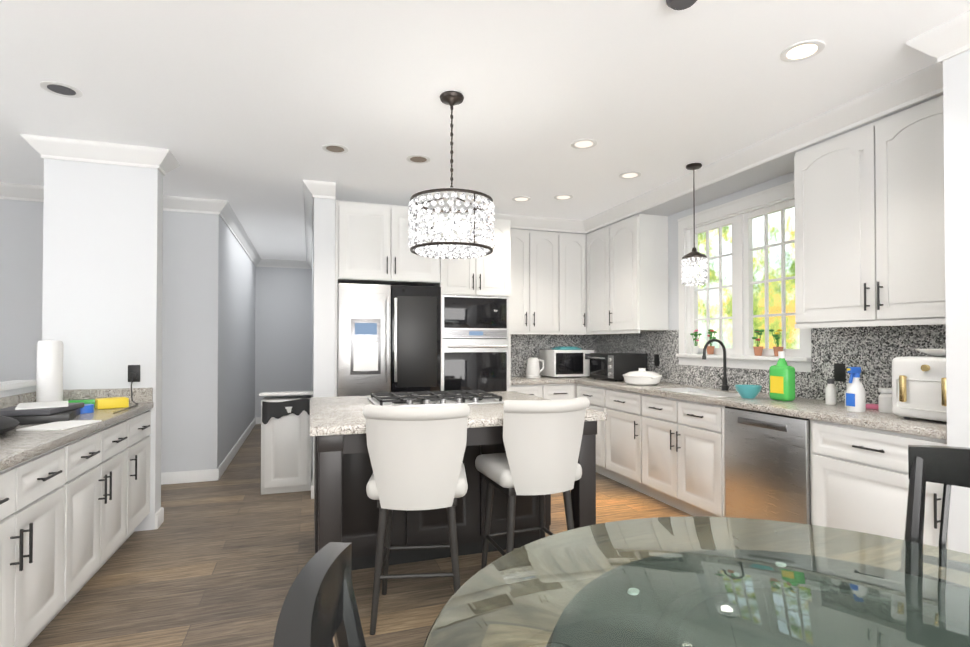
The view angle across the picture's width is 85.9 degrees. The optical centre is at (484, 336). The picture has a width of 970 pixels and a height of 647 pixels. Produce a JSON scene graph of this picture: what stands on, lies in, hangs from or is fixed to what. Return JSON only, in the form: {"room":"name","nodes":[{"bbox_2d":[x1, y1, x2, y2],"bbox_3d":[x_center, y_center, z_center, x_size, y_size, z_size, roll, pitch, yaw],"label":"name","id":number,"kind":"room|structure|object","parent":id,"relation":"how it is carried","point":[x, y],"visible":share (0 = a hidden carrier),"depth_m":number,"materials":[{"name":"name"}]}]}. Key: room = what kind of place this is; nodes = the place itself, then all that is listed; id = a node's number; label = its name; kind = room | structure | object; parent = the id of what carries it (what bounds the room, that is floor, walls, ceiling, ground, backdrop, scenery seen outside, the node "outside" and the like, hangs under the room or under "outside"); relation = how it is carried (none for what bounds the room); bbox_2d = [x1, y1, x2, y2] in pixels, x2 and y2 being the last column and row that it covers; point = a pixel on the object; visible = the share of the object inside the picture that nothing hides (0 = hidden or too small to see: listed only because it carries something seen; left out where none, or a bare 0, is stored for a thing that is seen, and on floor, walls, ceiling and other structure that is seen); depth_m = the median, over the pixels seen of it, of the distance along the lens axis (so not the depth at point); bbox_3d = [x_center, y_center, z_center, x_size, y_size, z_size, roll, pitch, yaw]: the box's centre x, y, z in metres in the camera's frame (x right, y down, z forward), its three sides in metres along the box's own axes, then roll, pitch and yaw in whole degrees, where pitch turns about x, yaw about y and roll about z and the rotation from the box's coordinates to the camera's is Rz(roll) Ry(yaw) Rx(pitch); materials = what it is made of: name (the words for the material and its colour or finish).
{"room":"kitchen and dining room","nodes":[
{"label":"kitchen and dining room","id":0,"kind":"room"},
{"bbox_2d":[0,380,35,397],"bbox_3d":[-2.037,0.773,0.657,0.160,1.050,5.749,0,-1,-19],"label":"wall","id":1,"kind":"structure","parent":0,"point":[12,387],"depth_m":3.13,"materials":[{"name":"white paint"}]},
{"bbox_2d":[0,392,35,408],"bbox_3d":[-2.051,0.371,0.933,0.020,0.099,5.180,0,-1,-19],"label":"backsplash","id":2,"kind":"structure","parent":1,"relation":"attached to","point":[9,401],"depth_m":3.08,"materials":[{"name":"grey stone"}]},
{"bbox_2d":[155,507,163,524],"bbox_3d":[-2.629,1.281,3.642,0.666,0.105,0.036,0,-1,-19],"label":"baseboard","id":3,"kind":"structure","parent":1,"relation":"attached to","point":[159,516],"depth_m":3.68,"materials":[{"name":"white wood"}]},
{"bbox_2d":[0,199,199,472],"bbox_3d":[-3.842,0.036,4.527,2.520,2.620,0.120,0,-1,-19],"label":"wall","id":4,"kind":"structure","parent":0,"point":[21,222],"depth_m":4.78,"materials":[{"name":"white paint"}]},
{"bbox_2d":[0,183,215,213],"bbox_3d":[-3.724,-1.216,4.473,2.520,0.118,0.088,0,-1,-19],"label":"crown molding","id":5,"kind":"structure","parent":4,"relation":"attached to","point":[8,191],"depth_m":4.73,"materials":[{"name":"white wood"}]},
{"bbox_2d":[161,469,214,484],"bbox_3d":[-3.764,1.292,4.467,2.580,0.105,0.016,0,-1,-19],"label":"baseboard","id":6,"kind":"structure","parent":4,"relation":"attached to","point":[192,476],"depth_m":4.80,"materials":[{"name":"white wood"}]},
{"bbox_2d":[42,158,162,531],"bbox_3d":[-2.613,0.024,3.585,0.650,2.620,0.150,0,-1,-19],"label":"column","id":7,"kind":"structure","parent":0,"point":[102,270],"depth_m":3.53,"materials":[{"name":"white paint"}]},
{"bbox_2d":[21,134,175,173],"bbox_3d":[-2.576,-1.228,3.493,0.826,0.118,0.098,0,-1,-19],"label":"crown molding","id":8,"kind":"structure","parent":7,"relation":"attached to","point":[161,159],"depth_m":3.49,"materials":[{"name":"white wood"}]},
{"bbox_2d":[63,388,151,403],"bbox_3d":[-2.591,0.403,3.494,0.630,0.099,0.020,0,-1,-19],"label":"backsplash","id":9,"kind":"structure","parent":7,"relation":"attached to","point":[140,395],"depth_m":3.51,"materials":[{"name":"grey stone"}]},
{"bbox_2d":[128,365,139,381],"bbox_3d":[-2.403,0.254,3.571,0.074,0.116,0.006,0,-1,-19],"label":"outlet","id":10,"kind":"object","parent":7,"relation":"attached to","point":[133,368],"visible":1,"depth_m":3.57,"materials":[{"name":"black plastic"}]},
{"bbox_2d":[200,213,255,469],"bbox_3d":[-3.157,0.061,6.630,0.120,2.620,3.670,0,-1,-19],"label":"wall","id":11,"kind":"structure","parent":0,"point":[236,332],"depth_m":5.27,"materials":[{"name":"white paint"}]},
{"bbox_2d":[215,417,255,480],"bbox_3d":[-3.071,1.317,6.572,0.016,0.105,3.566,0,-1,-19],"label":"baseboard","id":12,"kind":"structure","parent":11,"relation":"attached to","point":[223,466],"depth_m":5.81,"materials":[{"name":"white wood"}]},
{"bbox_2d":[216,200,263,266],"bbox_3d":[-3.026,-1.190,6.580,0.088,0.118,3.638,0,-1,-19],"label":"crown molding","id":13,"kind":"structure","parent":11,"relation":"attached to","point":[224,209],"depth_m":5.83,"materials":[{"name":"white wood"}]},
{"bbox_2d":[256,267,311,416],"bbox_3d":[-3.254,0.084,8.471,0.810,2.620,0.120,0,-1,-19],"label":"wall","id":14,"kind":"structure","parent":0,"point":[283,295],"depth_m":8.41,"materials":[{"name":"white paint"}]},
{"bbox_2d":[256,417,260,423],"bbox_3d":[-3.247,1.339,8.386,0.780,0.105,0.016,0,-1,-19],"label":"baseboard","id":15,"kind":"structure","parent":14,"relation":"attached to","point":[258,419],"depth_m":8.26,"materials":[{"name":"white wood"}]},
{"bbox_2d":[260,259,303,268],"bbox_3d":[-3.235,-1.168,8.382,0.660,0.118,0.088,0,-1,-19],"label":"crown molding","id":16,"kind":"structure","parent":14,"relation":"attached to","point":[278,263],"depth_m":8.38,"materials":[{"name":"white wood"}]},
{"bbox_2d":[312,251,312,455],"bbox_3d":[-2.238,0.065,6.940,0.120,2.620,3.670,0,-1,-19],"label":"wall","id":17,"kind":"structure","parent":0,"point":[312,251],"depth_m":6.08,"materials":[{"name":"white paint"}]},
{"bbox_2d":[303,179,319,268],"bbox_3d":[-2.152,-1.192,6.405,0.108,0.118,4.528,0,-1,-19],"label":"crown molding","id":18,"kind":"structure","parent":17,"relation":"attached to","point":[311,188],"depth_m":5.04,"materials":[{"name":"white wood"}]},
{"bbox_2d":[311,436,313,498],"bbox_3d":[-2.129,1.315,6.420,0.036,0.105,4.456,0,-1,-19],"label":"baseboard","id":19,"kind":"structure","parent":17,"relation":"attached to","point":[312,487],"depth_m":4.59,"materials":[{"name":"white wood"}]},
{"bbox_2d":[335,201,442,290],"bbox_3d":[-0.963,-0.815,4.986,0.897,0.663,0.861,0,-1,-19],"label":"upper cabinet","id":20,"kind":"object","parent":17,"relation":"attached to","point":[371,240],"depth_m":4.55,"materials":[{"name":"white wood"}]},
{"bbox_2d":[332,198,579,232],"bbox_3d":[-0.189,-1.205,5.303,2.610,0.118,0.088,0,-1,-19],"label":"crown molding","id":21,"kind":"structure","parent":17,"relation":"attached to","point":[517,221],"depth_m":5.54,"materials":[{"name":"white wood"}]},
{"bbox_2d":[439,215,514,298],"bbox_3d":[-0.197,-0.764,5.322,0.730,0.758,0.711,0,-1,-19],"label":"upper cabinet","id":22,"kind":"object","parent":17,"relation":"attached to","point":[491,276],"depth_m":5.03,"materials":[{"name":"white wood"}]},
{"bbox_2d":[312,198,334,485],"bbox_3d":[-1.487,0.039,4.786,0.170,2.620,0.889,0,-1,-19],"label":"column","id":23,"kind":"structure","parent":0,"point":[324,300],"depth_m":4.37,"materials":[{"name":"white"}]},
{"bbox_2d":[28,424,693,646],"bbox_3d":[-1.304,1.363,3.519,6.940,0.060,10.720,0,-1,-19],"label":"floor","id":24,"kind":"structure","parent":0,"point":[226,557],"depth_m":2.90,"materials":[{"name":"brown wood"}]},
{"bbox_2d":[0,444,71,646],"bbox_3d":[-2.042,0.893,1.841,0.621,0.840,0.840,0,-1,-19],"label":"base cabinet","id":25,"kind":"object","parent":24,"relation":"on","point":[36,496],"depth_m":2.08,"materials":[{"name":"white wood"}]},
{"bbox_2d":[0,400,152,471],"bbox_3d":[-1.763,0.443,1.039,0.635,0.039,5.200,0,-1,-19],"label":"countertop","id":26,"kind":"structure","parent":25,"relation":"on","point":[16,447],"depth_m":2.33,"materials":[{"name":"grey stone"}]},
{"bbox_2d":[0,416,19,433],"bbox_3d":[-2.221,0.392,2.275,0.312,0.090,0.556,0,-1,-19],"label":"bag","id":27,"kind":"object","parent":26,"relation":"on","point":[7,424],"visible":1,"depth_m":2.27,"materials":[{"name":"black"}]},
{"bbox_2d":[0,401,83,424],"bbox_3d":[-2.379,0.404,2.779,0.339,0.078,0.403,0,-1,-26],"label":"binders","id":28,"kind":"object","parent":26,"relation":"on","point":[38,412],"visible":0.98,"depth_m":2.67,"materials":[{"name":"black plastic"}]},
{"bbox_2d":[36,340,62,401],"bbox_3d":[-2.615,0.235,3.134,0.124,0.425,0.124,0,-1,-19],"label":"paper towel roll","id":29,"kind":"object","parent":26,"relation":"on","point":[49,379],"visible":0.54,"depth_m":3.09,"materials":[{"name":"white paper"}]},
{"bbox_2d":[16,420,101,430],"bbox_3d":[-2.088,0.438,2.570,0.200,0.006,0.280,0,-1,-4],"label":"papers","id":30,"kind":"object","parent":26,"relation":"on","point":[61,425],"visible":0.93,"depth_m":2.54,"materials":[{"name":"white paper"}]},
{"bbox_2d":[63,399,94,406],"bbox_3d":[-2.587,0.428,3.331,0.200,0.044,0.100,0,-1,-24],"label":"box","id":31,"kind":"object","parent":26,"relation":"on","point":[88,401],"visible":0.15,"depth_m":3.30,"materials":[{"name":"green"}]},
{"bbox_2d":[80,404,93,413],"bbox_3d":[-2.355,0.424,3.050,0.110,0.045,0.110,0,-1,-19],"label":"tape roll","id":32,"kind":"object","parent":26,"relation":"on","point":[87,408],"visible":0.52,"depth_m":3.03,"materials":[{"name":"blue plastic"}]},
{"bbox_2d":[95,397,128,409],"bbox_3d":[-2.350,0.419,3.284,0.160,0.060,0.110,1,-1,-44],"label":"box","id":33,"kind":"object","parent":26,"relation":"on","point":[112,403],"visible":1,"depth_m":3.25,"materials":[{"name":"yellow"}]},
{"bbox_2d":[113,373,137,413],"bbox_3d":[-2.267,0.346,3.272,0.109,0.202,0.643,0,-1,-19],"label":"cable","id":34,"kind":"object","parent":26,"relation":"on","point":[133,376],"visible":1,"depth_m":3.50,"materials":[{"name":"black plastic"}]},
{"bbox_2d":[72,420,131,597],"bbox_3d":[-2.309,0.903,2.637,0.621,0.840,0.840,0,-1,-19],"label":"base cabinet","id":35,"kind":"object","parent":24,"relation":"on","point":[74,507],"depth_m":2.72,"materials":[{"name":"white wood"}]},
{"bbox_2d":[132,408,150,533],"bbox_3d":[-2.521,0.910,3.266,0.621,0.840,0.486,0,-1,-19],"label":"base cabinet","id":36,"kind":"object","parent":24,"relation":"on","point":[141,425],"depth_m":3.39,"materials":[{"name":"white wood"}]},
{"bbox_2d":[259,391,312,494],"bbox_3d":[-1.761,0.915,4.641,0.435,0.865,0.412,0,-1,-19],"label":"trash bin","id":37,"kind":"object","parent":24,"relation":"on","point":[285,447],"visible":0.94,"depth_m":4.47,"materials":[{"name":"white"}]},
{"bbox_2d":[273,542,365,646],"bbox_3d":[0.045,0.799,0.621,0.547,1.002,0.446,0,-1,-13],"label":"dining chair","id":38,"kind":"object","parent":24,"relation":"on","point":[319,608],"visible":1,"depth_m":0.67,"materials":[{"name":"black paint"}]},
{"bbox_2d":[337,283,440,396],"bbox_3d":[-0.942,0.452,4.905,0.889,1.794,0.885,0,-1,-19],"label":"refrigerator","id":39,"kind":"object","parent":24,"relation":"on","point":[389,338],"visible":0.56,"depth_m":4.51,"materials":[{"name":"grey metal"}]},
{"bbox_2d":[362,404,469,634],"bbox_3d":[-0.315,0.812,2.463,0.470,1.019,0.545,0,-1,-5],"label":"bar stool","id":40,"kind":"object","parent":24,"relation":"on","point":[416,454],"visible":0.96,"depth_m":2.28,"materials":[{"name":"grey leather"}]},
{"bbox_2d":[314,422,596,569],"bbox_3d":[-0.273,0.889,3.143,1.426,0.879,1.256,0,-1,-19],"label":"kitchen island","id":41,"kind":"object","parent":24,"relation":"on","point":[346,509],"depth_m":2.92,"materials":[{"name":"black wood"}]},
{"bbox_2d":[310,390,606,437],"bbox_3d":[-0.270,0.429,3.139,1.490,0.040,1.320,0,-1,-19],"label":"island countertop","id":42,"kind":"structure","parent":41,"relation":"on","point":[329,417],"depth_m":2.98,"materials":[{"name":"grey stone"}]},
{"bbox_2d":[441,295,514,391],"bbox_3d":[-0.208,0.185,5.310,0.750,1.140,0.705,0,-1,-19],"label":"wall oven","id":43,"kind":"object","parent":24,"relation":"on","point":[478,335],"depth_m":4.98,"materials":[{"name":"white metal"}]},
{"bbox_2d":[515,375,600,386],"bbox_3d":[0.785,0.469,5.677,1.366,0.039,0.635,0,-1,-19],"label":"countertop","id":44,"kind":"structure","parent":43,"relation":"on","point":[521,381],"depth_m":5.40,"materials":[{"name":"grey stone"}]},
{"bbox_2d":[526,356,543,377],"bbox_3d":[0.549,0.329,5.674,0.213,0.240,0.156,0,-1,-19],"label":"kettle","id":45,"kind":"object","parent":44,"relation":"on","point":[533,370],"visible":1,"depth_m":5.61,"materials":[{"name":"white ceramic"}]},
{"bbox_2d":[539,350,593,377],"bbox_3d":[0.908,0.300,5.817,0.490,0.300,0.389,0,-1,-19],"label":"microwave","id":46,"kind":"object","parent":44,"relation":"on","point":[566,363],"visible":0.83,"depth_m":5.64,"materials":[{"name":"white plastic"}]},
{"bbox_2d":[551,347,580,349],"bbox_3d":[0.901,0.131,5.795,0.260,0.035,0.220,0,-1,-19],"label":"towel","id":47,"kind":"object","parent":46,"relation":"on","point":[566,348],"visible":1,"depth_m":5.71,"materials":[{"name":"teal fabric"}]},
{"bbox_2d":[515,383,542,397],"bbox_3d":[0.310,0.923,5.519,0.370,0.870,0.621,0,-1,-19],"label":"base cabinet","id":48,"kind":"object","parent":24,"relation":"on","point":[535,389],"depth_m":5.26,"materials":[{"name":"white wood"}]},
{"bbox_2d":[475,397,589,568],"bbox_3d":[0.244,0.815,2.693,0.470,1.019,0.545,0,-1,-21],"label":"bar stool","id":49,"kind":"object","parent":24,"relation":"on","point":[542,439],"visible":0.94,"depth_m":2.51,"materials":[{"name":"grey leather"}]},
{"bbox_2d":[543,383,574,399],"bbox_3d":[0.660,0.924,5.637,0.370,0.870,0.621,0,-1,-19],"label":"base cabinet","id":50,"kind":"object","parent":24,"relation":"on","point":[552,391],"depth_m":5.35,"materials":[{"name":"white wood"}]},
{"bbox_2d":[575,383,602,474],"bbox_3d":[1.327,0.919,5.229,0.621,0.870,0.555,0,-1,-19],"label":"base cabinet","id":51,"kind":"object","parent":24,"relation":"on","point":[594,394],"depth_m":5.01,"materials":[{"name":"white wood"}]},
{"bbox_2d":[603,387,638,490],"bbox_3d":[1.504,0.913,4.701,0.621,0.870,0.560,0,-1,-19],"label":"base cabinet","id":52,"kind":"object","parent":24,"relation":"on","point":[621,426],"depth_m":4.63,"materials":[{"name":"white wood"}]},
{"bbox_2d":[639,395,718,516],"bbox_3d":[1.740,0.904,4.000,0.622,0.870,0.920,0,-1,-19],"label":"base cabinet","id":53,"kind":"object","parent":24,"relation":"on","point":[679,439],"depth_m":3.89,"materials":[{"name":"white wood"}]},
{"bbox_2d":[423,517,969,646],"bbox_3d":[0.645,0.926,0.867,1.520,0.750,1.520,0,-1,-19],"label":"dining table","id":54,"kind":"object","parent":24,"relation":"on","point":[694,582],"visible":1,"depth_m":1.13,"materials":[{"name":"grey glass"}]},
{"bbox_2d":[719,406,810,524],"bbox_3d":[1.982,0.901,3.274,0.625,0.858,0.650,0,-1,-19],"label":"dishwasher","id":55,"kind":"object","parent":24,"relation":"on","point":[765,458],"depth_m":3.16,"materials":[{"name":"silver metal"}]},
{"bbox_2d":[811,419,947,548],"bbox_3d":[2.191,0.888,2.661,0.621,0.870,0.686,0,-1,-19],"label":"base cabinet","id":56,"kind":"object","parent":24,"relation":"on","point":[860,480],"depth_m":2.59,"materials":[{"name":"white wood"}]},
{"bbox_2d":[575,379,946,438],"bbox_3d":[1.763,0.454,3.917,0.635,0.052,3.330,0,-1,-19],"label":"countertop","id":57,"kind":"structure","parent":56,"relation":"on","point":[805,408],"depth_m":3.06,"materials":[{"name":"grey stone"}]},
{"bbox_2d":[588,353,646,380],"bbox_3d":[1.341,0.309,5.350,0.428,0.270,0.480,0,-1,-19],"label":"toaster oven","id":58,"kind":"object","parent":57,"relation":"on","point":[614,366],"visible":0.98,"depth_m":5.15,"materials":[{"name":"black metal"}]},
{"bbox_2d":[622,368,661,385],"bbox_3d":[1.416,0.361,4.699,0.344,0.152,0.380,0,-1,-19],"label":"casserole dish","id":59,"kind":"object","parent":57,"relation":"on","point":[641,377],"visible":1,"depth_m":4.58,"materials":[{"name":"white ceramic"}]},
{"bbox_2d":[655,387,738,394],"bbox_3d":[1.678,0.557,4.057,0.403,0.245,0.758,0,-1,-19],"label":"sink","id":60,"kind":"object","parent":57,"relation":"in","point":[690,390],"depth_m":4.33,"materials":[{"name":"white ceramic"}]},
{"bbox_2d":[702,339,728,390],"bbox_3d":[1.814,0.225,4.161,0.242,0.410,0.114,0,-1,-19],"label":"faucet","id":61,"kind":"object","parent":57,"relation":"on","point":[724,386],"visible":1,"depth_m":4.14,"materials":[{"name":"black"}]},
{"bbox_2d":[735,385,761,397],"bbox_3d":[1.811,0.381,3.587,0.170,0.085,0.170,0,-1,-19],"label":"bowl","id":62,"kind":"object","parent":57,"relation":"on","point":[748,391],"visible":1,"depth_m":3.54,"materials":[{"name":"teal ceramic"}]},
{"bbox_2d":[769,351,794,400],"bbox_3d":[1.950,0.260,3.424,0.092,0.322,0.150,0,-1,-19],"label":"dish soap bottle","id":63,"kind":"object","parent":57,"relation":"on","point":[781,380],"visible":1,"depth_m":3.38,"materials":[{"name":"green plastic"}]},
{"bbox_2d":[825,378,835,404],"bbox_3d":[2.128,0.339,3.209,0.056,0.158,0.056,0,-1,-19],"label":"lotion bottle","id":64,"kind":"object","parent":57,"relation":"on","point":[830,393],"visible":1,"depth_m":3.19,"materials":[{"name":"white plastic"}]},
{"bbox_2d":[846,367,865,411],"bbox_3d":[2.048,0.292,2.887,0.104,0.245,0.086,0,-1,-19],"label":"spray bottle","id":65,"kind":"object","parent":57,"relation":"on","point":[856,397],"visible":1,"depth_m":2.87,"materials":[{"name":"white plastic"}]},
{"bbox_2d":[866,404,878,409],"bbox_3d":[2.241,0.403,2.982,0.070,0.025,0.100,0,-1,-19],"label":"sponge","id":66,"kind":"object","parent":57,"relation":"on","point":[872,406],"visible":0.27,"depth_m":2.98,"materials":[{"name":"pink"}]},
{"bbox_2d":[878,388,892,412],"bbox_3d":[2.208,0.349,2.845,0.100,0.130,0.101,0,-1,-19],"label":"tub","id":67,"kind":"object","parent":57,"relation":"on","point":[885,401],"visible":0.67,"depth_m":2.82,"materials":[{"name":"white plastic"}]},
{"bbox_2d":[892,356,946,421],"bbox_3d":[2.270,0.255,2.530,0.445,0.310,0.340,0,-1,-19],"label":"air fryer oven","id":68,"kind":"object","parent":57,"relation":"on","point":[919,387],"visible":0.69,"depth_m":2.50,"materials":[{"name":"white plastic"}]},
{"bbox_2d":[914,348,945,356],"bbox_3d":[2.306,0.080,2.544,0.330,0.038,0.330,0,-1,-19],"label":"plate","id":69,"kind":"object","parent":68,"relation":"on","point":[938,352],"visible":0.38,"depth_m":2.53,"materials":[{"name":"white ceramic"}]},
{"bbox_2d":[904,445,969,548],"bbox_3d":[1.181,0.807,1.224,0.547,1.002,0.446,0,-1,-34],"label":"dining chair","id":70,"kind":"object","parent":24,"relation":"on","point":[947,466],"visible":0.44,"depth_m":1.48,"materials":[{"name":"black paint"}]},
{"bbox_2d":[0,0,969,260],"bbox_3d":[-1.304,-1.316,3.552,6.940,0.060,10.720,0,-1,-19],"label":"ceiling","id":71,"kind":"structure","parent":0,"point":[246,108],"depth_m":2.72,"materials":[{"name":"white paint"}]},
{"bbox_2d":[40,81,82,97],"bbox_3d":[-2.221,-1.292,2.736,0.176,0.007,0.176,0,-1,-19],"label":"recessed light","id":72,"kind":"object","parent":71,"relation":"in","point":[60,89],"visible":1,"depth_m":2.73,"materials":[{"name":"white metal"}]},
{"bbox_2d":[322,144,348,153],"bbox_3d":[-1.025,-1.282,3.571,0.176,0.007,0.176,0,-1,-19],"label":"recessed light","id":73,"kind":"object","parent":71,"relation":"in","point":[336,148],"visible":1,"depth_m":3.56,"materials":[{"name":"white"}]},
{"bbox_2d":[406,155,430,163],"bbox_3d":[-0.482,-1.280,3.775,0.176,0.007,0.176,0,-1,-19],"label":"recessed light","id":74,"kind":"object","parent":71,"relation":"in","point":[419,159],"visible":1,"depth_m":3.77,"materials":[{"name":"white"}]},
{"bbox_2d":[408,91,494,259],"bbox_3d":[-0.179,-0.867,2.806,0.464,0.854,0.462,0,-1,-19],"label":"chandelier","id":75,"kind":"object","parent":71,"relation":"hanging from","point":[449,248],"visible":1,"depth_m":2.69,"materials":[{"name":"clear glass"}]},
{"bbox_2d":[512,196,530,201],"bbox_3d":[0.337,-1.267,4.821,0.176,0.007,0.176,0,-1,-19],"label":"recessed light","id":76,"kind":"object","parent":71,"relation":"in","point":[521,199],"visible":1,"depth_m":4.82,"materials":[{"name":"white"}]},
{"bbox_2d":[554,194,572,199],"bbox_3d":[0.717,-1.268,4.758,0.176,0.007,0.176,0,-1,-19],"label":"recessed light","id":77,"kind":"object","parent":71,"relation":"in","point":[563,197],"visible":1,"depth_m":4.76,"materials":[{"name":"white"}]},
{"bbox_2d":[571,139,596,148],"bbox_3d":[0.660,-1.283,3.484,0.176,0.007,0.176,0,-1,-19],"label":"recessed light","id":78,"kind":"object","parent":71,"relation":"in","point":[583,144],"visible":1,"depth_m":3.47,"materials":[{"name":"white"}]},
{"bbox_2d":[619,171,640,178],"bbox_3d":[1.149,-1.275,4.133,0.176,0.007,0.176,0,-1,-19],"label":"recessed light","id":79,"kind":"object","parent":71,"relation":"in","point":[629,175],"visible":1,"depth_m":4.13,"materials":[{"name":"white"}]},
{"bbox_2d":[666,0,696,9],"bbox_3d":[0.753,-1.288,1.985,0.120,0.035,0.120,0,-1,-19],"label":"ceiling detector","id":80,"kind":"object","parent":71,"relation":"attached to","point":[679,4],"visible":0.98,"depth_m":2.00,"materials":[{"name":"grey plastic"}]},
{"bbox_2d":[681,163,707,286],"bbox_3d":[1.564,-0.829,3.898,0.186,0.904,0.185,0,-1,-19],"label":"light","id":81,"kind":"object","parent":71,"relation":"hanging from","point":[694,254],"visible":1,"depth_m":3.86,"materials":[{"name":"clear glass"}]},
{"bbox_2d":[780,40,824,61],"bbox_3d":[1.445,-1.297,2.376,0.176,0.007,0.176,0,-1,-19],"label":"recessed light","id":82,"kind":"object","parent":71,"relation":"in","point":[802,51],"visible":1,"depth_m":2.37,"materials":[{"name":"white"}]},
{"bbox_2d":[511,228,583,233],"bbox_3d":[-0.228,-1.202,5.515,2.670,0.119,0.339,0,-1,-19],"label":"soffit","id":83,"kind":"structure","parent":0,"point":[511,228],"depth_m":5.67,"materials":[{"name":"white paint"}]},
{"bbox_2d":[668,172,836,401],"bbox_3d":[2.494,0.016,2.940,0.120,2.620,7.170,0,-1,-19],"label":"wall","id":84,"kind":"structure","parent":0,"point":[673,294],"depth_m":4.85,"materials":[{"name":"white paint"}]},
{"bbox_2d":[515,229,550,334],"bbox_3d":[0.450,-0.594,5.733,0.761,1.088,0.341,0,-1,-19],"label":"upper cabinet","id":85,"kind":"object","parent":84,"relation":"attached to","point":[532,247],"depth_m":5.58,"materials":[{"name":"white wood"}]},
{"bbox_2d":[551,232,582,334],"bbox_3d":[0.890,-0.592,5.842,0.415,1.088,0.415,0,-1,-19],"label":"upper cabinet","id":86,"kind":"object","parent":84,"relation":"attached to","point":[566,248],"depth_m":5.71,"materials":[{"name":"white wood"}]},
{"bbox_2d":[583,225,630,334],"bbox_3d":[1.340,-0.596,5.564,0.395,1.088,0.561,0,-1,-19],"label":"upper cabinet","id":87,"kind":"object","parent":84,"relation":"attached to","point":[598,319],"depth_m":5.54,"materials":[{"name":"white wood"}]},
{"bbox_2d":[611,214,670,330],"bbox_3d":[1.499,-0.601,5.176,0.341,1.088,0.548,0,-1,-19],"label":"upper cabinet","id":88,"kind":"object","parent":84,"relation":"attached to","point":[639,242],"depth_m":4.94,"materials":[{"name":"white wood"}]},
{"bbox_2d":[654,354,658,365],"bbox_3d":[1.682,0.233,5.107,0.006,0.116,0.074,0,-1,-19],"label":"outlet","id":89,"kind":"object","parent":84,"relation":"attached to","point":[656,359],"visible":1,"depth_m":5.11,"materials":[{"name":"black plastic"}]},
{"bbox_2d":[676,180,811,371],"bbox_3d":[2.046,-0.418,4.193,0.175,1.340,1.336,0,-1,-19],"label":"window","id":90,"kind":"structure","parent":84,"relation":"in","point":[739,215],"depth_m":4.16,"materials":[{"name":"white wood"}]},
{"bbox_2d":[690,330,701,353],"bbox_3d":[1.867,0.047,4.624,0.071,0.216,0.098,0,-1,-19],"label":"potted plant","id":91,"kind":"object","parent":90,"relation":"on","point":[695,349],"visible":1,"depth_m":4.61,"materials":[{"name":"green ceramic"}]},
{"bbox_2d":[707,329,716,353],"bbox_3d":[1.927,0.045,4.445,0.070,0.217,0.113,0,-1,-19],"label":"potted plant","id":92,"kind":"object","parent":90,"relation":"on","point":[710,349],"visible":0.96,"depth_m":4.43,"materials":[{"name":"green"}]},
{"bbox_2d":[752,329,764,355],"bbox_3d":[2.087,0.046,3.966,0.072,0.202,0.096,0,-1,-19],"label":"potted plant","id":93,"kind":"object","parent":90,"relation":"on","point":[758,350],"visible":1,"depth_m":3.96,"materials":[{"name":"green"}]},
{"bbox_2d":[769,329,783,355],"bbox_3d":[2.136,0.046,3.820,0.072,0.199,0.094,0,-1,-19],"label":"potted plant","id":94,"kind":"object","parent":90,"relation":"on","point":[777,348],"visible":0.92,"depth_m":3.79,"materials":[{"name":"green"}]},
{"bbox_2d":[834,363,845,381],"bbox_3d":[2.275,0.231,3.344,0.006,0.116,0.074,0,-1,-19],"label":"outlet","id":95,"kind":"object","parent":84,"relation":"attached to","point":[839,372],"visible":0.85,"depth_m":3.34,"materials":[{"name":"black plastic"}]},
{"bbox_2d":[794,95,945,326],"bbox_3d":[2.273,-0.629,2.875,0.341,1.088,1.006,0,-1,-19],"label":"upper cabinet","id":96,"kind":"object","parent":84,"relation":"attached to","point":[869,271],"depth_m":2.83,"materials":[{"name":"white wood"}]},
{"bbox_2d":[586,93,942,233],"bbox_3d":[1.804,-1.217,4.284,0.340,0.119,3.968,0,-1,-19],"label":"soffit","id":97,"kind":"structure","parent":0,"point":[770,170],"depth_m":3.96,"materials":[{"name":"white paint"}]},
{"bbox_2d":[943,50,969,553],"bbox_3d":[2.776,-0.009,0.878,0.659,2.620,3.080,0,-1,-19],"label":"wall","id":98,"kind":"structure","parent":0,"point":[956,93],"depth_m":2.19,"materials":[{"name":"white paint"}]},
{"bbox_2d":[580,70,942,233],"bbox_3d":[1.656,-1.221,4.055,0.088,0.118,3.630,0,-1,-19],"label":"crown molding","id":99,"kind":"structure","parent":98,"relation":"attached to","point":[899,94],"depth_m":3.26,"materials":[{"name":"white wood"}]},
{"bbox_2d":[904,10,969,77],"bbox_3d":[2.408,-1.260,0.815,0.088,0.118,3.168,0,-1,-19],"label":"crown molding","id":100,"kind":"structure","parent":98,"relation":"attached to","point":[946,40],"depth_m":2.20,"materials":[{"name":"white wood"}]},
{"label":"outside","id":101,"kind":"structure","parent":0,"visible":0},
{"bbox_2d":[698,207,799,348],"bbox_3d":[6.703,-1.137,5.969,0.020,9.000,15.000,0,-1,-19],"label":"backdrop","id":102,"kind":"structure","parent":101,"point":[774,252],"depth_m":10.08,"materials":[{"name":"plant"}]}
]}

